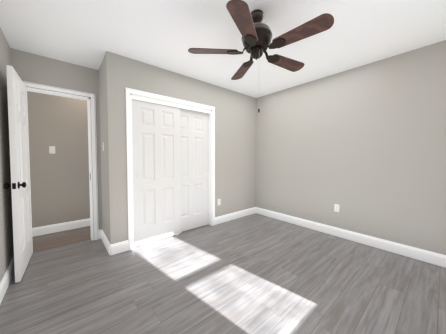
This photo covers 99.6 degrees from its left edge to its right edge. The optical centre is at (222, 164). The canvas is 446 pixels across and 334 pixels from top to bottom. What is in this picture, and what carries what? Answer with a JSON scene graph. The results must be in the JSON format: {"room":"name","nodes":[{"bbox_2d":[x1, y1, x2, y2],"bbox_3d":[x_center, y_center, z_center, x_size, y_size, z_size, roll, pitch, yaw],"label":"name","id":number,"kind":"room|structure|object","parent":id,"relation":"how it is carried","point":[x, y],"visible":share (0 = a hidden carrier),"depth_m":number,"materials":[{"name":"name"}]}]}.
{"room":"empty bedroom","nodes":[
{"label":"empty bedroom","id":0,"kind":"room"},
{"bbox_2d":[0,27,13,281],"bbox_3d":[-1.252,-0.056,0.721,0.120,2.440,3.763,-2,3,-40],"label":"wall","id":1,"kind":"structure","parent":0,"point":[6,240],"depth_m":1.83,"materials":[{"name":"paint"}]},
{"bbox_2d":[0,256,14,304],"bbox_3d":[-1.239,1.091,0.852,0.016,0.131,3.643,-2,3,-40],"label":"baseboard","id":2,"kind":"structure","parent":1,"relation":"attached to","point":[7,278],"depth_m":1.71,"materials":[{"name":"white wood"}]},
{"bbox_2d":[4,65,31,282],"bbox_3d":[-2.148,0.099,2.007,0.141,2.018,0.660,-2,3,-38],"label":"entry door","id":3,"kind":"structure","parent":1,"relation":"in","point":[19,154],"depth_m":1.86,"materials":[{"name":"white wood"}]},
{"bbox_2d":[10,48,101,229],"bbox_3d":[-1.536,-0.139,3.026,4.675,2.440,0.120,-2,3,-40],"label":"wall","id":4,"kind":"structure","parent":0,"point":[32,68],"depth_m":2.45,"materials":[{"name":"paint"}]},
{"bbox_2d":[22,81,98,252],"bbox_3d":[-2.144,0.055,2.505,0.775,2.090,0.137,-2,3,-40],"label":"door frame","id":5,"kind":"structure","parent":4,"relation":"attached to","point":[91,110],"depth_m":2.66,"materials":[{"name":"white wood"}]},
{"bbox_2d":[27,91,89,227],"bbox_3d":[-1.968,-0.160,3.626,4.795,2.440,0.120,-2,3,-40],"label":"wall","id":6,"kind":"structure","parent":0,"point":[59,185],"depth_m":3.00,"materials":[{"name":"paint"}]},
{"bbox_2d":[49,146,54,153],"bbox_3d":[-2.663,-0.225,2.939,0.070,0.115,0.021,-2,3,-40],"label":"light switch","id":7,"kind":"object","parent":6,"relation":"attached to","point":[51,149],"visible":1,"depth_m":2.94,"materials":[{"name":"plastic"}]},
{"bbox_2d":[32,218,89,236],"bbox_3d":[-1.924,0.992,3.616,4.555,0.131,0.016,-2,3,-40],"label":"baseboard","id":8,"kind":"structure","parent":6,"relation":"attached to","point":[49,229],"depth_m":3.02,"materials":[{"name":"white wood"}]},
{"bbox_2d":[98,55,108,240],"bbox_3d":[-1.566,-0.122,2.579,0.120,2.440,0.523,-2,3,-40],"label":"wall","id":9,"kind":"structure","parent":0,"point":[103,138],"depth_m":2.51,"materials":[{"name":"paint"}]},
{"bbox_2d":[101,230,110,255],"bbox_3d":[-1.579,1.030,2.531,0.016,0.131,0.643,-2,3,-40],"label":"baseboard","id":10,"kind":"structure","parent":9,"relation":"attached to","point":[106,242],"depth_m":2.44,"materials":[{"name":"white wood"}]},
{"bbox_2d":[105,51,255,243],"bbox_3d":[-0.371,-0.144,3.173,2.710,2.440,0.120,-2,3,-40],"label":"wall","id":11,"kind":"structure","parent":0,"point":[235,151],"depth_m":2.93,"materials":[{"name":"paint"}]},
{"bbox_2d":[111,240,128,255],"bbox_3d":[-1.285,1.037,2.349,0.196,0.131,0.016,-2,3,-40],"label":"baseboard","id":12,"kind":"structure","parent":11,"relation":"attached to","point":[119,247],"depth_m":2.34,"materials":[{"name":"white wood"}]},
{"bbox_2d":[132,99,180,246],"bbox_3d":[-0.925,0.099,2.691,0.700,1.965,0.038,-2,3,-40],"label":"closet door","id":13,"kind":"structure","parent":11,"relation":"in","point":[156,141],"depth_m":2.66,"materials":[{"name":"white wood"}]},
{"bbox_2d":[125,87,214,249],"bbox_3d":[-0.715,0.058,2.874,1.406,2.058,0.141,-2,3,-40],"label":"trim","id":14,"kind":"structure","parent":11,"relation":"attached to","point":[150,97],"depth_m":2.59,"materials":[{"name":"white wood"}]},
{"bbox_2d":[180,108,208,231],"bbox_3d":[-0.527,0.085,3.085,0.700,1.965,0.038,-2,3,-40],"label":"closet door","id":15,"kind":"structure","parent":11,"relation":"in","point":[194,169],"depth_m":3.12,"materials":[{"name":"white wood"}]},
{"bbox_2d":[215,207,255,224],"bbox_3d":[0.280,0.989,3.679,1.116,0.131,0.016,-2,3,-40],"label":"baseboard","id":16,"kind":"structure","parent":11,"relation":"attached to","point":[231,216],"depth_m":3.62,"materials":[{"name":"white wood"}]},
{"bbox_2d":[0,213,445,333],"bbox_3d":[-0.510,1.171,1.959,4.795,0.100,4.620,-2,3,-40],"label":"floor","id":17,"kind":"structure","parent":0,"point":[255,273],"depth_m":1.74,"materials":[{"name":"grey wood"}]},
{"bbox_2d":[0,0,445,97],"bbox_3d":[-0.510,-1.368,1.868,4.795,0.100,4.620,-2,3,-40],"label":"ceiling","id":18,"kind":"structure","parent":0,"point":[166,34],"depth_m":1.90,"materials":[{"name":"paint"}]},
{"bbox_2d":[188,0,333,112],"bbox_3d":[0.329,-0.877,1.654,1.132,0.865,1.140,-2,3,-40],"label":"ceiling fan","id":19,"kind":"object","parent":18,"relation":"hanging from","point":[256,33],"visible":1,"depth_m":1.52,"materials":[{"name":"brown wood"}]},
{"bbox_2d":[256,40,445,254],"bbox_3d":[1.509,-0.143,3.147,0.120,2.440,3.883,-2,3,-40],"label":"wall","id":20,"kind":"structure","parent":0,"point":[363,147],"depth_m":2.55,"materials":[{"name":"paint"}]},
{"bbox_2d":[334,204,339,211],"bbox_3d":[1.713,0.659,2.834,0.011,0.115,0.070,-2,3,-40],"label":"outlet","id":21,"kind":"object","parent":20,"relation":"attached to","point":[336,207],"visible":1,"depth_m":2.83,"materials":[{"name":"plastic"}]},
{"bbox_2d":[256,207,445,267],"bbox_3d":[1.665,1.017,2.899,0.016,0.131,3.000,-2,3,-40],"label":"baseboard","id":22,"kind":"structure","parent":20,"relation":"attached to","point":[434,258],"depth_m":2.56,"materials":[{"name":"white wood"}]}
]}

